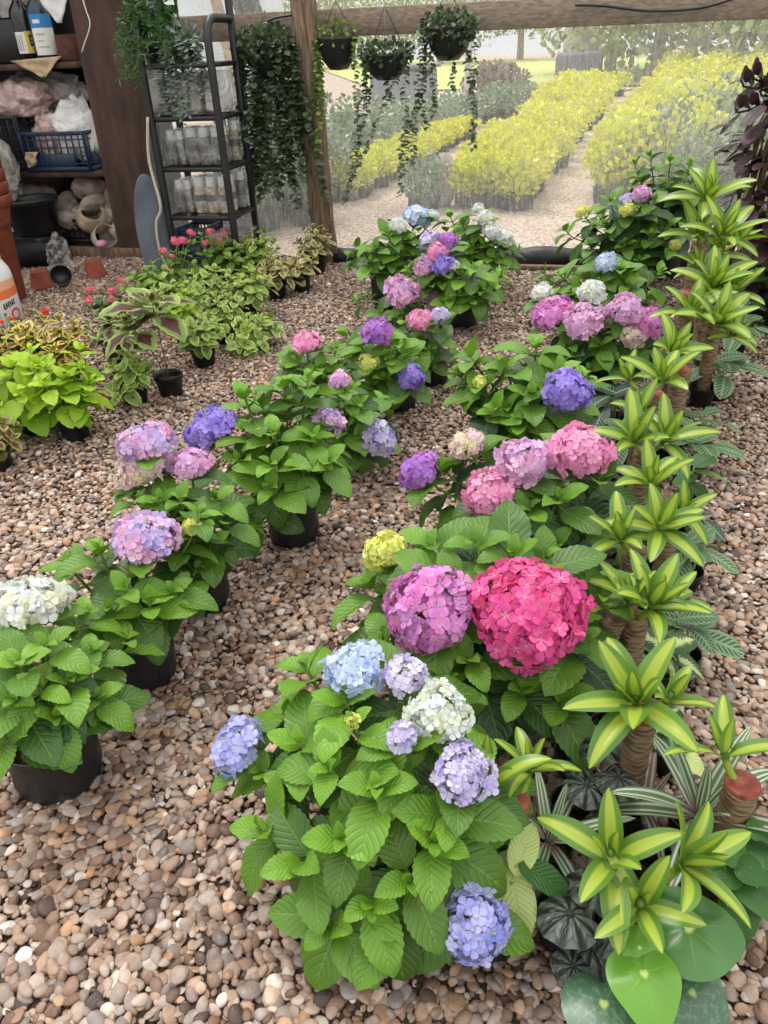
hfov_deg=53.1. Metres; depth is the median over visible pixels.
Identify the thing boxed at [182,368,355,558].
hydrangea
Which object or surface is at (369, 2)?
tree
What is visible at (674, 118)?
potted shrub
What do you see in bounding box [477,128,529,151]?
potted shrub
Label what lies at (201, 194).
bottle
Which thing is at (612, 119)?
potted shrub
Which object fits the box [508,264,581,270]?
batten
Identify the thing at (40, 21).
bottle
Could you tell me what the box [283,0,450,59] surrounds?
tree
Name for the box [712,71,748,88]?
potted shrub
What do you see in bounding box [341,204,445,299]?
hydrangea
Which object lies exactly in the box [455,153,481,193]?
potted shrub
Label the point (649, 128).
potted shrub
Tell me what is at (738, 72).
potted shrub
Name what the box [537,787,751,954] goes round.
dracaena
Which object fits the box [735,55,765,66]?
potted shrub
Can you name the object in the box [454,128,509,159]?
potted shrub
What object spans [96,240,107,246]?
dish
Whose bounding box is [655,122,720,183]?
potted shrub
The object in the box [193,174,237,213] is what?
pack
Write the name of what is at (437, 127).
potted shrub
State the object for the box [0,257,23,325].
bottle
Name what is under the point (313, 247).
coleus
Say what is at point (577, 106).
potted shrub
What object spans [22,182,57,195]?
stone
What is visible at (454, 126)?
potted shrub
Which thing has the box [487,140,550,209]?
potted shrub
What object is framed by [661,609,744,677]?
plant
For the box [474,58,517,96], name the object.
potted shrub
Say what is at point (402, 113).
potted shrub
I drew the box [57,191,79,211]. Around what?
stone
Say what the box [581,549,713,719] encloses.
dracaena
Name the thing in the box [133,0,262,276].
metal rack
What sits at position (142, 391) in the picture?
pot
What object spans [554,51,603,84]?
water tank
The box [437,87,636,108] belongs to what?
path
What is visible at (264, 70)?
basket
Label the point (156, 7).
potted plant
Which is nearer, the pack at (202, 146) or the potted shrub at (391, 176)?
the pack at (202, 146)
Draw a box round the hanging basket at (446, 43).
[400,0,480,176]
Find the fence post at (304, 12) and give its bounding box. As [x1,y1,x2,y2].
[290,0,333,263]
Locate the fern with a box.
[111,4,206,91]
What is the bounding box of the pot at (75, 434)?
[56,421,89,443]
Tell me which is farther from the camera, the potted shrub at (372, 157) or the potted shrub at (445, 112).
the potted shrub at (445, 112)
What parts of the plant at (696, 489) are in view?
pot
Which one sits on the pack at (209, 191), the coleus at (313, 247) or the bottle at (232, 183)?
the bottle at (232, 183)
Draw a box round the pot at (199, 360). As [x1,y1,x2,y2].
[189,348,214,368]
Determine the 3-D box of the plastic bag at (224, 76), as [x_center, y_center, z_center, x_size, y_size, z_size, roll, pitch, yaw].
[-1.131,-2.905,5.298,0.116,0.265,0.305,6,32,13]
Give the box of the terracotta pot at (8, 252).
[0,218,26,300]
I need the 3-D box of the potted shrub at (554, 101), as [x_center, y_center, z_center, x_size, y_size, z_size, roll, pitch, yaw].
[2.867,-7.212,13.916,0.618,0.503,0.576,-12,33,-15]
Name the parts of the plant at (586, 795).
pot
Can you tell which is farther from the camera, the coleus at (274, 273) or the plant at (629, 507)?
the coleus at (274, 273)
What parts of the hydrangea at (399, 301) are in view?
stem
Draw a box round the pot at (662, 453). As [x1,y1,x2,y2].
[656,445,683,459]
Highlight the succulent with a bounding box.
[154,18,209,125]
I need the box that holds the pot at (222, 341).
[214,321,233,344]
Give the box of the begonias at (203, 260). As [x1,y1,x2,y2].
[188,228,228,279]
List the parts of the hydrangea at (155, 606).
stem, stem, stem, stem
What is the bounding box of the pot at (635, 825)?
[623,799,641,837]
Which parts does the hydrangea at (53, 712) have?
stem, stem, stem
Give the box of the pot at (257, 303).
[237,298,260,314]
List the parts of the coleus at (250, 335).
stem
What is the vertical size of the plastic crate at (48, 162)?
0.300 m
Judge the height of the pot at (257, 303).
0.120 m
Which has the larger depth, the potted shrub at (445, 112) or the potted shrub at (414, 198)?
the potted shrub at (445, 112)
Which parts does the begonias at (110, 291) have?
stem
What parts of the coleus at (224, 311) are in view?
stem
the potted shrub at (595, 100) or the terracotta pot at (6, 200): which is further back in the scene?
the potted shrub at (595, 100)
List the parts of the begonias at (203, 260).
stem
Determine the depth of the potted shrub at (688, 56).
21.00 m
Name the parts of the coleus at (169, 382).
stem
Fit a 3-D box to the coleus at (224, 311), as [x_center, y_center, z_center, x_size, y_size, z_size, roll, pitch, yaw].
[-0.946,-1.141,4.509,0.308,0.310,0.313,3,32,9]
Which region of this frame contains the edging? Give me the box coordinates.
[333,243,758,267]
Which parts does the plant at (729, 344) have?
pot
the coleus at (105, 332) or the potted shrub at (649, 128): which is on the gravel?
the coleus at (105, 332)
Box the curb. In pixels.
[67,245,141,257]
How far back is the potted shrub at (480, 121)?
13.50 m
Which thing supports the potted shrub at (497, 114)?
on the ground at (565, 190)
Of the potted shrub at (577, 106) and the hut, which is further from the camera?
the hut
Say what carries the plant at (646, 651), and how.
on the gravel
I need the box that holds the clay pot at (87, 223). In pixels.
[75,206,110,233]
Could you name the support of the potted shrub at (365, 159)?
on the ground at (565, 190)
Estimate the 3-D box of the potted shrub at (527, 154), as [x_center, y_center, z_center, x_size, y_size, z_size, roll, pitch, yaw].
[1.314,-3.390,7.825,0.495,0.488,0.532,20,38,33]
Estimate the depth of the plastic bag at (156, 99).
5.28 m
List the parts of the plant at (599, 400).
pot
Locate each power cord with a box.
[241,14,291,73]
[575,0,731,12]
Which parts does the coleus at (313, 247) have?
stem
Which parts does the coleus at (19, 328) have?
stem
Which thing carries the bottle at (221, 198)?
on the pack at (209, 191)
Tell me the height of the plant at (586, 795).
0.242 m
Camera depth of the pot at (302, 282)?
5.37 m
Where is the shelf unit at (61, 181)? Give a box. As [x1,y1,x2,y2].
[0,0,189,245]
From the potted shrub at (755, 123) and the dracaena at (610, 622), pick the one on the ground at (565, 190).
the potted shrub at (755, 123)
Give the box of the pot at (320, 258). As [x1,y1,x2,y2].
[305,254,326,275]
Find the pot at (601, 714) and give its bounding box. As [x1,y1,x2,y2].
[599,712,606,719]
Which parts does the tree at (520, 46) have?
crown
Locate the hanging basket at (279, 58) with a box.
[225,10,332,214]
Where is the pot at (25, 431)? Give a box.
[18,408,46,437]
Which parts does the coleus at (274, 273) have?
stem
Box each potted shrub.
[202,169,248,223]
[209,166,269,232]
[220,129,293,231]
[250,123,298,218]
[268,118,308,218]
[270,139,335,225]
[324,91,348,155]
[326,90,397,155]
[326,118,350,156]
[327,130,351,201]
[329,156,350,190]
[330,155,362,183]
[334,165,363,200]
[337,122,360,151]
[345,121,374,147]
[346,161,377,197]
[350,155,378,193]
[351,148,376,157]
[354,116,381,145]
[354,152,382,189]
[366,138,396,164]
[367,146,397,186]
[370,142,402,181]
[372,102,402,136]
[373,115,391,141]
[377,100,410,130]
[378,138,408,178]
[380,114,402,138]
[386,133,415,146]
[389,130,415,142]
[392,104,426,133]
[395,143,416,169]
[398,153,439,209]
[399,108,425,130]
[400,96,434,131]
[400,150,450,208]
[405,141,428,168]
[407,130,438,159]
[419,122,446,139]
[420,137,441,158]
[424,102,451,122]
[424,120,449,137]
[426,89,463,111]
[426,133,445,155]
[431,98,455,118]
[436,129,454,151]
[437,118,463,147]
[438,101,465,118]
[441,117,460,135]
[442,153,490,207]
[445,89,481,116]
[450,124,464,143]
[451,161,492,207]
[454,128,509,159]
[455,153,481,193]
[457,115,479,139]
[457,144,484,191]
[459,71,489,93]
[460,115,481,131]
[461,99,485,126]
[462,147,511,206]
[462,154,511,207]
[470,92,497,122]
[471,127,512,147]
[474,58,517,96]
[477,81,514,118]
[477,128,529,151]
[480,80,514,111]
[480,115,526,130]
[481,61,520,82]
[484,64,524,87]
[486,63,532,92]
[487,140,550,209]
[492,154,539,194]
[494,90,523,118]
[494,159,540,196]
[497,120,545,138]
[498,134,555,197]
[499,116,527,126]
[502,148,543,169]
[503,79,537,114]
[508,113,535,122]
[512,132,561,182]
[513,80,537,105]
[513,97,553,118]
[513,113,549,128]
[514,121,545,133]
[519,97,551,111]
[524,102,565,123]
[527,84,564,104]
[533,80,561,98]
[533,145,555,191]
[534,121,573,173]
[535,106,584,156]
[539,99,557,104]
[546,85,581,100]
[548,111,583,141]
[548,125,580,167]
[549,89,584,103]
[553,70,576,82]
[554,99,584,107]
[555,68,588,84]
[556,77,578,85]
[559,96,586,105]
[560,74,586,84]
[562,80,590,88]
[562,100,588,115]
[564,101,595,140]
[565,105,590,143]
[566,71,600,81]
[571,96,602,129]
[575,78,615,119]
[577,85,609,123]
[578,68,605,78]
[579,75,617,109]
[581,117,620,181]
[581,119,641,202]
[582,123,631,188]
[591,119,663,199]
[596,75,620,101]
[597,106,647,129]
[599,96,656,120]
[600,106,650,136]
[603,112,670,189]
[606,70,632,95]
[609,91,656,112]
[616,101,655,114]
[618,108,693,184]
[627,100,699,184]
[630,70,676,98]
[633,97,666,108]
[634,91,657,106]
[636,114,705,205]
[641,74,673,91]
[647,73,686,100]
[650,56,688,78]
[654,47,694,69]
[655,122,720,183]
[656,69,679,98]
[658,78,709,107]
[659,64,689,77]
[660,92,715,111]
[661,77,707,106]
[661,95,711,114]
[663,75,708,93]
[663,100,707,123]
[663,129,717,172]
[665,51,699,72]
[670,122,734,201]
[675,56,722,81]
[681,109,716,139]
[682,102,738,182]
[683,77,735,100]
[690,92,727,107]
[692,51,735,78]
[695,66,721,77]
[695,122,724,155]
[696,48,739,77]
[701,80,738,101]
[703,70,749,89]
[704,76,742,91]
[704,107,767,202]
[706,80,761,111]
[707,92,742,174]
[711,116,766,207]
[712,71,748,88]
[712,84,762,111]
[718,61,753,77]
[718,104,752,173]
[722,100,763,181]
[723,65,750,78]
[724,48,743,62]
[727,113,767,208]
[729,75,758,85]
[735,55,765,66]
[736,52,767,68]
[742,45,767,64]
[754,65,767,81]
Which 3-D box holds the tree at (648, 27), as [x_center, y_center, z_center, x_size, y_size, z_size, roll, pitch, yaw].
[12.780,-19.206,25.991,12.050,7.688,8.162,-6,32,-5]
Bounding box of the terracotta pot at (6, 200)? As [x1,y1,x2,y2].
[0,191,12,230]
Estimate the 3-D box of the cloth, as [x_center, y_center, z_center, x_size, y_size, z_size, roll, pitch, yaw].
[-2.453,-3.762,5.722,0.310,0.203,0.041,5,32,12]
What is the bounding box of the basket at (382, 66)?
[363,53,408,80]
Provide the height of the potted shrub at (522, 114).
0.537 m
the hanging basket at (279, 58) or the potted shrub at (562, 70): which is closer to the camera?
the hanging basket at (279, 58)
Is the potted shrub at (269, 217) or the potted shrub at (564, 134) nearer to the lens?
the potted shrub at (269, 217)
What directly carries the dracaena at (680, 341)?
on the gravel
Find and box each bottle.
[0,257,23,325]
[8,0,36,59]
[26,0,60,61]
[166,130,179,164]
[175,130,188,164]
[175,180,187,212]
[184,180,196,212]
[185,127,201,164]
[188,178,196,209]
[191,125,200,137]
[193,176,208,213]
[197,126,213,164]
[199,174,207,188]
[205,125,212,138]
[205,176,220,213]
[210,126,220,164]
[211,174,219,187]
[217,176,227,213]
[223,125,231,162]
[230,174,237,210]
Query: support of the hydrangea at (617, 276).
on the gravel
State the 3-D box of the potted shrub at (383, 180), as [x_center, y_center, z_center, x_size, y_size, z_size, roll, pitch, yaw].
[-0.054,-4.155,9.226,0.447,0.440,0.425,17,37,29]
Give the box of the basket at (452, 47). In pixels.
[424,25,473,60]
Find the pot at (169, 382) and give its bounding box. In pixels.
[153,368,182,399]
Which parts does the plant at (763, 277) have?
pot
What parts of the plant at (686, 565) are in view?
pot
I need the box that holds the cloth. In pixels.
[40,0,66,22]
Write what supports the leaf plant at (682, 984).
on the gravel
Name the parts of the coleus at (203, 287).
stem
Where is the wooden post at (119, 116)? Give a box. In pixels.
[69,0,151,247]
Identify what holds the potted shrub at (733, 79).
on the ground at (565, 190)
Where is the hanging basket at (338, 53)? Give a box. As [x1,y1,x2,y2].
[304,0,367,153]
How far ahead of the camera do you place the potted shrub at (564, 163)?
9.89 m
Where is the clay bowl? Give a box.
[91,224,117,249]
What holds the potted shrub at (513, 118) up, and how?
on the ground at (565, 190)
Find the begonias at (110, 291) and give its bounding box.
[82,277,125,318]
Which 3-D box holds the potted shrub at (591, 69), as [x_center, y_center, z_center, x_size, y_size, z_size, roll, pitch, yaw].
[5.243,-10.906,19.550,0.892,0.710,0.940,-12,33,-15]
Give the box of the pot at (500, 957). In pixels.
[489,954,509,964]
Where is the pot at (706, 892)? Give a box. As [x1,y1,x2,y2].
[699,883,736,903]
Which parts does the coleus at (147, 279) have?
stem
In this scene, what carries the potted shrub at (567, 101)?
on the ground at (565, 190)
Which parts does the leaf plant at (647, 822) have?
pot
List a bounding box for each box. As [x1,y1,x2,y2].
[0,17,20,64]
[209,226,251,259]
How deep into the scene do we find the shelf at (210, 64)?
5.08 m
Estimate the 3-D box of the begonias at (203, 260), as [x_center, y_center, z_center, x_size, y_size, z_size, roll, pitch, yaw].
[-1.266,-1.858,5.589,0.319,0.429,0.313,-1,32,3]
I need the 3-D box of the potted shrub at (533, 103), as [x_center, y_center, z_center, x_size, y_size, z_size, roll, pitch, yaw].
[2.297,-5.942,11.712,0.704,0.690,0.765,-15,34,-19]
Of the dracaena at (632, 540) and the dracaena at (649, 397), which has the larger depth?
the dracaena at (649, 397)
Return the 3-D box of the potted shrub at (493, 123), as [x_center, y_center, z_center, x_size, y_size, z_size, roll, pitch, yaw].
[1.568,-4.901,10.153,0.691,0.607,0.644,-20,36,-26]
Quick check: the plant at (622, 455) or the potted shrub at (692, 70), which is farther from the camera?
the potted shrub at (692, 70)
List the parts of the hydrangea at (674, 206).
stem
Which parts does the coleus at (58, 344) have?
stem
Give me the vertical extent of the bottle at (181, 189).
0.220 m
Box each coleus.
[0,311,53,368]
[0,343,65,437]
[0,345,13,369]
[0,414,23,471]
[19,341,114,443]
[20,313,95,381]
[80,307,150,364]
[98,284,201,399]
[102,349,158,405]
[118,260,177,315]
[147,279,197,315]
[164,289,198,349]
[172,310,225,368]
[182,263,233,314]
[197,291,248,344]
[207,234,256,282]
[219,312,284,359]
[220,264,278,314]
[237,226,282,280]
[251,253,299,301]
[281,253,320,294]
[291,223,337,275]
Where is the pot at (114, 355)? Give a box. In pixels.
[102,344,123,363]
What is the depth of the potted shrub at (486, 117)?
15.46 m
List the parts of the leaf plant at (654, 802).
pot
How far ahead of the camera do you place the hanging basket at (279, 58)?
5.56 m
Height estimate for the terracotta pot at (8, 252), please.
0.620 m
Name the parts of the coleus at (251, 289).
stem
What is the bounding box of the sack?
[0,139,20,201]
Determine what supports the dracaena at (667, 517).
on the gravel
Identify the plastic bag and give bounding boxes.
[0,0,27,17]
[0,74,62,116]
[9,70,88,110]
[31,109,75,160]
[48,93,99,161]
[148,78,172,114]
[166,72,209,113]
[203,69,235,112]
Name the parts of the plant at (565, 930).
pot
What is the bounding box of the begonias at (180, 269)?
[152,229,203,296]
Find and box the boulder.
[430,153,456,206]
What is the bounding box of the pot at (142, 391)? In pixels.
[120,386,147,405]
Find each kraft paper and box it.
[11,56,60,76]
[25,152,37,167]
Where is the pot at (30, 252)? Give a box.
[14,239,48,267]
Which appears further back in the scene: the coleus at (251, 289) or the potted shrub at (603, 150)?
the potted shrub at (603, 150)
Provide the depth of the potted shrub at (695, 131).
7.33 m
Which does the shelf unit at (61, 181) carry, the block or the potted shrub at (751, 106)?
the block
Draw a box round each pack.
[166,128,188,164]
[175,177,196,212]
[185,125,231,164]
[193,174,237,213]
[223,118,241,160]
[230,170,247,207]
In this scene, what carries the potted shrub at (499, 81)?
on the ground at (565, 190)
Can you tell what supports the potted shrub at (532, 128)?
on the ground at (565, 190)
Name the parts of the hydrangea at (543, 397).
stem, stem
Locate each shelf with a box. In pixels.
[143,60,236,69]
[153,111,242,121]
[162,159,248,171]
[170,205,254,220]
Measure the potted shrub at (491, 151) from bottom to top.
0.551 m
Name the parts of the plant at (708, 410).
pot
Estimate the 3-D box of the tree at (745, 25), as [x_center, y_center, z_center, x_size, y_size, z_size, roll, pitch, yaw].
[11.392,-14.532,19.628,8.094,6.752,8.188,-13,33,-16]
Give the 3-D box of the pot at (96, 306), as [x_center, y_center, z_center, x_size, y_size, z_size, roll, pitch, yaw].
[-1.849,-1.316,5.067,0.123,0.100,0.123,-3,32,0]
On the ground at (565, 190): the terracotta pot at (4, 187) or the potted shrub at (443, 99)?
the potted shrub at (443, 99)
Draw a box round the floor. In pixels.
[0,258,767,1023]
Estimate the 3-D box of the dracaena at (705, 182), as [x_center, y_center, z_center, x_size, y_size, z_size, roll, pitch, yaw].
[1.578,-1.199,3.747,0.399,0.995,0.729,21,39,33]
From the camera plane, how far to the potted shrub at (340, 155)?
8.54 m
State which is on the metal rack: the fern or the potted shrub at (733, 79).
the fern
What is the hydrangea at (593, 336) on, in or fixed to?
on the gravel
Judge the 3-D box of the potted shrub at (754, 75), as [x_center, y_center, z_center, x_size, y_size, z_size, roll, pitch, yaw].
[5.570,-6.326,11.919,0.914,0.856,0.972,11,34,21]
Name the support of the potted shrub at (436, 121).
on the ground at (565, 190)
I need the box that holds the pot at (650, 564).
[642,541,652,570]
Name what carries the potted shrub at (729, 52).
on the ground at (565, 190)
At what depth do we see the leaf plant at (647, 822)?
1.57 m
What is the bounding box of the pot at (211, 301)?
[203,296,216,314]
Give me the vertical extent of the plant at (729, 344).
0.199 m
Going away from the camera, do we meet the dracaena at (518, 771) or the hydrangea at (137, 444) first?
the dracaena at (518, 771)
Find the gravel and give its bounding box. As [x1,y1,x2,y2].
[0,254,767,1023]
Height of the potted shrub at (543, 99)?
0.582 m
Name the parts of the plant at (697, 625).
pot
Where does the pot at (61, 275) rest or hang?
on the gravel
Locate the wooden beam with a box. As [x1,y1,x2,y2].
[168,0,767,41]
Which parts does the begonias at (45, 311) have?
stem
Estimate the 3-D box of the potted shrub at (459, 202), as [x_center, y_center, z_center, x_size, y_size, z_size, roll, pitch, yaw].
[0.844,-3.407,7.879,0.508,0.499,0.482,-16,34,-21]
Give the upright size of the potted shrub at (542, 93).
0.699 m
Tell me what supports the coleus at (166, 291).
on the floor
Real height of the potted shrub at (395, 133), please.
0.433 m
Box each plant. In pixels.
[118,0,181,62]
[529,772,635,918]
[536,867,613,987]
[550,737,638,820]
[561,886,745,1023]
[582,544,619,569]
[585,725,767,886]
[589,383,640,427]
[592,745,693,880]
[598,418,666,463]
[608,499,646,561]
[610,464,670,503]
[623,413,695,426]
[641,647,649,661]
[644,628,703,699]
[655,434,744,479]
[661,350,767,401]
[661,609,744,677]
[672,453,734,507]
[675,525,738,592]
[678,507,724,540]
[681,406,741,444]
[708,815,767,940]
[723,314,767,352]
[725,287,765,329]
[751,264,767,335]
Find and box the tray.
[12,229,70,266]
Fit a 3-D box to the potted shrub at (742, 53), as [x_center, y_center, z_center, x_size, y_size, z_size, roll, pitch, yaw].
[9.956,-12.936,22.275,1.121,0.926,1.108,-27,39,-34]
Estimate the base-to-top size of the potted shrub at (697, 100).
0.798 m
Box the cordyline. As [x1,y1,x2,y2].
[706,57,767,323]
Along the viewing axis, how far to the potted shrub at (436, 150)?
11.05 m
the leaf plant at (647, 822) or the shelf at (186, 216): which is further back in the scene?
the shelf at (186, 216)
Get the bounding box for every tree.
[210,0,236,104]
[232,0,306,193]
[282,0,368,56]
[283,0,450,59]
[354,0,510,63]
[451,0,552,59]
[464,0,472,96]
[528,20,761,80]
[539,22,695,70]
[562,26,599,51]
[613,19,767,56]
[673,19,767,63]
[687,26,699,53]
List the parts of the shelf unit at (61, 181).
shelf, shelf, shelf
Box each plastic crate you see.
[0,116,35,170]
[17,129,102,171]
[59,217,99,242]
[175,221,222,261]
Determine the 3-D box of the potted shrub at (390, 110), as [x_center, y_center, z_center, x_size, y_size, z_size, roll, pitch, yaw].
[0.025,-6.520,12.887,0.632,0.636,0.670,25,41,38]
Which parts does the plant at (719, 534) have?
pot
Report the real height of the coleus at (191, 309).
0.355 m
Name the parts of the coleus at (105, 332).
stem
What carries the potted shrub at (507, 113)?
on the ground at (565, 190)
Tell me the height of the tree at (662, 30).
6.576 m
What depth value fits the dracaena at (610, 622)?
1.72 m
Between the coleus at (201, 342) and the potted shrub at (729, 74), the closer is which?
the coleus at (201, 342)
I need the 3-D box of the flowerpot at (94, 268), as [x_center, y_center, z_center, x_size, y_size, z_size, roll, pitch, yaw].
[-2.264,-1.911,6.024,0.163,0.144,0.164,-3,32,0]
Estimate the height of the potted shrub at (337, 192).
0.723 m
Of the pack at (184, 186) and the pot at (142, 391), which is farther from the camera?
the pack at (184, 186)
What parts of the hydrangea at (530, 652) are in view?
stem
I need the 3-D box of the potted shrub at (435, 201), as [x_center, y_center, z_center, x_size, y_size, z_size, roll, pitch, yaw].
[0.424,-3.421,7.904,0.552,0.532,0.561,-20,35,-26]
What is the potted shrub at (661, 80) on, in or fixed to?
on the ground at (565, 190)
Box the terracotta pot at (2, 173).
[0,166,5,181]
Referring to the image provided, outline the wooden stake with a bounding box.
[329,207,337,253]
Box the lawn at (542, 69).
[322,55,746,89]
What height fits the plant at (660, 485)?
0.207 m
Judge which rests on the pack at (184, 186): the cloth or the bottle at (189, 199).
the bottle at (189, 199)
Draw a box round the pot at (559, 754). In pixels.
[554,742,568,779]
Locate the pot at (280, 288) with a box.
[266,280,286,301]
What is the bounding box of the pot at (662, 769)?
[656,755,672,780]
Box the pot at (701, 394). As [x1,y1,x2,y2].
[689,381,714,410]
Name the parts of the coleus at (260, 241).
stem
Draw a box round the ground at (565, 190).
[172,42,765,255]
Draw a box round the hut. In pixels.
[369,62,440,115]
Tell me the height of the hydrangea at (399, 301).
0.388 m
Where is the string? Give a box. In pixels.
[81,0,90,51]
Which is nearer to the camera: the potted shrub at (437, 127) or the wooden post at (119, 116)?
the wooden post at (119, 116)
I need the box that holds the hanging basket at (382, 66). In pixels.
[341,6,417,204]
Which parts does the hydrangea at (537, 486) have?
stem, stem, stem, stem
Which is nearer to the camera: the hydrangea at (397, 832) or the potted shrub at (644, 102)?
the hydrangea at (397, 832)
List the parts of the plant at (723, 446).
pot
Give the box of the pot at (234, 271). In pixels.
[227,268,243,282]
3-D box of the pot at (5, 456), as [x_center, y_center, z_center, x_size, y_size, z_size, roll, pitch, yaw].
[-1.646,-0.228,3.258,0.144,0.120,0.144,-3,32,0]
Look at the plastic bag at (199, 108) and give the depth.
5.22 m
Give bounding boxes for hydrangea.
[0,574,165,805]
[39,502,236,690]
[109,420,264,618]
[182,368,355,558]
[209,638,536,990]
[269,329,362,423]
[299,368,401,474]
[327,315,430,413]
[331,500,630,769]
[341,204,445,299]
[348,273,438,328]
[396,306,465,387]
[398,420,646,600]
[400,230,512,329]
[432,203,525,290]
[438,333,611,478]
[523,279,668,394]
[531,251,670,314]
[554,184,692,292]
[618,150,720,281]
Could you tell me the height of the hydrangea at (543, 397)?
0.560 m
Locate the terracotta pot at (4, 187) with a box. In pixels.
[0,179,9,195]
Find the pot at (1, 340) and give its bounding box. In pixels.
[0,332,14,342]
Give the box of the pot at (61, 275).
[49,265,71,286]
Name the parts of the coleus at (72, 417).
stem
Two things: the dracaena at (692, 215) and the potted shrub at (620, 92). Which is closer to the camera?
the dracaena at (692, 215)
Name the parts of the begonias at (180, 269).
stem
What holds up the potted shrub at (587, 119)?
on the ground at (565, 190)
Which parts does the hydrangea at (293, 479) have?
stem, stem, stem, stem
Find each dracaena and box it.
[446,727,580,891]
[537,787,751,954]
[554,601,626,739]
[562,637,714,837]
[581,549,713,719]
[589,491,665,608]
[593,389,720,505]
[594,349,662,487]
[605,480,716,621]
[615,438,693,570]
[621,347,700,459]
[649,278,737,394]
[653,312,713,426]
[658,158,757,339]
[658,200,723,288]
[663,694,767,903]
[670,245,764,383]
[673,281,759,410]
[680,195,767,339]
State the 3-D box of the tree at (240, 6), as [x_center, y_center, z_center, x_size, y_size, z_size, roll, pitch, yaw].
[-1.579,-5.162,7.298,2.504,4.514,2.421,-17,34,-21]
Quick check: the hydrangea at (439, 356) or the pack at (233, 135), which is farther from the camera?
the pack at (233, 135)
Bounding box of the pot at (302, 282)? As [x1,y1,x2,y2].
[293,275,310,294]
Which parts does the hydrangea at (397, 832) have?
stem, stem, stem, stem, stem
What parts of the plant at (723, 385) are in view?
pot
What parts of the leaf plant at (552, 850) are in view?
pot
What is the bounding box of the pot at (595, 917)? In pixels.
[592,909,602,922]
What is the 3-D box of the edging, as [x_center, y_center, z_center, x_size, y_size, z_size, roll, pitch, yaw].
[1.259,-1.905,5.769,3.426,0.187,0.192,6,32,13]
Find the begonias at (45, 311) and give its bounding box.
[0,308,48,342]
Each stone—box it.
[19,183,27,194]
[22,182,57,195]
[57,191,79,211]
[58,210,81,230]
[71,177,106,199]
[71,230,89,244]
[72,204,79,211]
[79,193,105,214]
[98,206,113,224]
[104,188,110,208]
[108,222,116,239]
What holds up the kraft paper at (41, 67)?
hanging from the shelf unit at (61, 181)
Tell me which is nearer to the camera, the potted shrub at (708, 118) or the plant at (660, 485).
the plant at (660, 485)
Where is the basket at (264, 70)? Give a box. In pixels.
[254,43,278,78]
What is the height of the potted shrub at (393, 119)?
0.507 m
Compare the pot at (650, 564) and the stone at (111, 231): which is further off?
the stone at (111, 231)
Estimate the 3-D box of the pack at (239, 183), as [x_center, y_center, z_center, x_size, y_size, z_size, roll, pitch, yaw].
[-1.106,-2.419,5.721,0.170,0.277,0.130,6,33,14]
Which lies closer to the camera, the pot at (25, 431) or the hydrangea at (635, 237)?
the pot at (25, 431)
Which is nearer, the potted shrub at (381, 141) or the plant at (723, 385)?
the plant at (723, 385)
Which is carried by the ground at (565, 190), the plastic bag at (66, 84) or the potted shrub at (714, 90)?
the potted shrub at (714, 90)
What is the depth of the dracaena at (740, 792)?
1.39 m
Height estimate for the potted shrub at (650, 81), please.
0.865 m
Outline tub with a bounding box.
[10,193,58,236]
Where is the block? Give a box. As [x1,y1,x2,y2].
[54,34,80,61]
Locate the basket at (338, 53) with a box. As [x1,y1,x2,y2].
[316,36,357,69]
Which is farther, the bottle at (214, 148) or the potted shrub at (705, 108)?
the potted shrub at (705, 108)
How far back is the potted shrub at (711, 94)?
9.78 m
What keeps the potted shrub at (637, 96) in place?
on the ground at (565, 190)
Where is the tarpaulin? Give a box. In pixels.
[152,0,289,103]
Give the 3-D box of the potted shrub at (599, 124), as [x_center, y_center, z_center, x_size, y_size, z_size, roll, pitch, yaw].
[2.441,-3.744,8.072,0.675,0.738,0.667,12,35,23]
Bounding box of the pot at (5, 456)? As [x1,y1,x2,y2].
[0,444,12,471]
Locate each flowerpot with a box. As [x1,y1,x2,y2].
[30,268,55,290]
[84,258,107,278]
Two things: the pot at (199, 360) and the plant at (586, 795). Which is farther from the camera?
the pot at (199, 360)
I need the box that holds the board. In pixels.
[134,174,174,280]
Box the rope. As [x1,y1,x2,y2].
[146,117,167,266]
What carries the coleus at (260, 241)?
on the gravel
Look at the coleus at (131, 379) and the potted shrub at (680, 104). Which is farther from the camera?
the potted shrub at (680, 104)
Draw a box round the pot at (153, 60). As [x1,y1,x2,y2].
[142,45,164,63]
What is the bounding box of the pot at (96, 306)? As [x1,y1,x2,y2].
[92,303,111,318]

